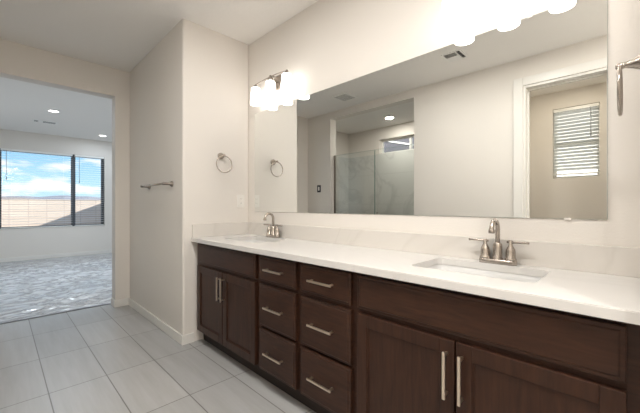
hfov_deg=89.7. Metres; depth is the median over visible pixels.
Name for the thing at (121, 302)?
baseboard
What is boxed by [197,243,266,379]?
base cabinet
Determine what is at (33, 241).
wall
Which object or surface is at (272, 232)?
faucet
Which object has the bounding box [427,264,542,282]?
sink
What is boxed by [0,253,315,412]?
floor
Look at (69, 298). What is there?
carpet
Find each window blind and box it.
[0,148,72,228]
[74,155,103,225]
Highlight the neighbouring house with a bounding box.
[1,197,30,198]
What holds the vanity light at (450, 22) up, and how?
attached to the wall at (329, 43)
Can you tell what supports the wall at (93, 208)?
on the ground
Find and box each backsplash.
[192,222,247,237]
[248,222,639,277]
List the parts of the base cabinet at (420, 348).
door, handle, handle, door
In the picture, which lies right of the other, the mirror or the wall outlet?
the mirror
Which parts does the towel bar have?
post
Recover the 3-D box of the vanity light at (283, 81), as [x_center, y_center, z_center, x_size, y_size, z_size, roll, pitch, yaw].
[-0.407,-1.020,2.760,0.538,0.225,0.146,0,0,45]
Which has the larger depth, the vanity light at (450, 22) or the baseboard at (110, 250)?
the baseboard at (110, 250)
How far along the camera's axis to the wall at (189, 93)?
2.96 m
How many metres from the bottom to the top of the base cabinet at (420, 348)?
0.862 m
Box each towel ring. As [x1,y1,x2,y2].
[216,153,231,172]
[615,54,639,115]
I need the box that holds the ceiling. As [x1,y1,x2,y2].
[0,0,317,141]
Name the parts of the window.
sill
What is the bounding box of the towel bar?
[140,181,172,188]
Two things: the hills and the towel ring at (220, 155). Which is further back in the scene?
the hills
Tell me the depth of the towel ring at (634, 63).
1.01 m
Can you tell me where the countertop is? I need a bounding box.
[191,234,639,324]
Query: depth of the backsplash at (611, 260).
1.64 m
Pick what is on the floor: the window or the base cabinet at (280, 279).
the base cabinet at (280, 279)
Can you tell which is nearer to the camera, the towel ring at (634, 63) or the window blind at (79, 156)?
the towel ring at (634, 63)
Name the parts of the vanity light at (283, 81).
lamp shade, lamp shade, arm, lamp shade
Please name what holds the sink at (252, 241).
in the countertop
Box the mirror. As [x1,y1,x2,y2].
[255,0,607,219]
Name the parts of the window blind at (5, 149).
rail, ladder cord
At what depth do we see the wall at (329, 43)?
1.89 m
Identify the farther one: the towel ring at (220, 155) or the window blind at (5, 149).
the window blind at (5, 149)
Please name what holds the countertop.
on the base cabinet at (420, 348)
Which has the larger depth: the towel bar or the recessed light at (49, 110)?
the recessed light at (49, 110)
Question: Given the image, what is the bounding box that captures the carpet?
[0,253,111,321]
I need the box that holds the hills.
[1,196,100,199]
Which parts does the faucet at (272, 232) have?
spout, handle, plate, handle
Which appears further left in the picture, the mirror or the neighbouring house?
the neighbouring house
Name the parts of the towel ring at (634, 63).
post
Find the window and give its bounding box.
[0,150,104,229]
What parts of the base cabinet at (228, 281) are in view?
door, handle, handle, door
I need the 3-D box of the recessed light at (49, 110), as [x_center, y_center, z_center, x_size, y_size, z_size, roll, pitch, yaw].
[-4.430,-1.568,5.356,0.170,0.008,0.170,0,0,45]
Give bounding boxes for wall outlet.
[237,195,243,206]
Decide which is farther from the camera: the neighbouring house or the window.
the neighbouring house
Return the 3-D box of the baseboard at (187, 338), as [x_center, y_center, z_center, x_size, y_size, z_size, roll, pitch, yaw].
[-1.113,1.129,2.730,0.013,0.083,0.093,0,0,45]
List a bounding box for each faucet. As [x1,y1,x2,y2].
[263,213,282,237]
[469,218,529,265]
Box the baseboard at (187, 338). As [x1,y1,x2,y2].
[183,332,193,344]
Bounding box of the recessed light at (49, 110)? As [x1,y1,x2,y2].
[47,109,59,112]
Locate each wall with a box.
[0,39,129,299]
[0,129,111,258]
[1,199,100,226]
[128,19,247,344]
[248,0,639,247]
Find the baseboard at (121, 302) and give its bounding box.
[114,298,127,307]
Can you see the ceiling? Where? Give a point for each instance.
(117, 34)
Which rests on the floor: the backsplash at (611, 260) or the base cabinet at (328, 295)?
the base cabinet at (328, 295)
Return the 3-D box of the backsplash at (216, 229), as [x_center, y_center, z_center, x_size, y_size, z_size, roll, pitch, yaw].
[-0.891,0.218,2.947,0.019,0.113,0.565,0,0,45]
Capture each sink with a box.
[241,240,269,242]
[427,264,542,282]
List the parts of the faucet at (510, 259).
lever, handle, spout, plate, handle, lever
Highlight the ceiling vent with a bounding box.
[32,119,57,124]
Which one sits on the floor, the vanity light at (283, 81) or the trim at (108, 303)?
the trim at (108, 303)
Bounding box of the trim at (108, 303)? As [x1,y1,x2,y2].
[0,303,110,323]
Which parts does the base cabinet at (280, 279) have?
handle, handle, handle, drawer, drawer, drawer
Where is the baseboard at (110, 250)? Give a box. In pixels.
[0,249,111,262]
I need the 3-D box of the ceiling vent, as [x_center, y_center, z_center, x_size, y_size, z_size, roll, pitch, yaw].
[-5.161,-1.569,6.045,0.180,0.008,0.360,0,0,45]
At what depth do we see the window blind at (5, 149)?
7.01 m
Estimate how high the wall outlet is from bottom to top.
0.122 m
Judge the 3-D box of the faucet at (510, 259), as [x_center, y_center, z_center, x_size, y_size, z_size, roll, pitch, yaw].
[0.818,0.167,1.502,0.260,0.216,0.126,0,0,45]
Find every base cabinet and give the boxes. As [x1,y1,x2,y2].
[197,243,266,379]
[259,255,306,405]
[301,262,355,412]
[356,272,639,412]
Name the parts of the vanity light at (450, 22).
lamp shade, lamp shade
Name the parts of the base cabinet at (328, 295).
handle, handle, handle, drawer, drawer, drawer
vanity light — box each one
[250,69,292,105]
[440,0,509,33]

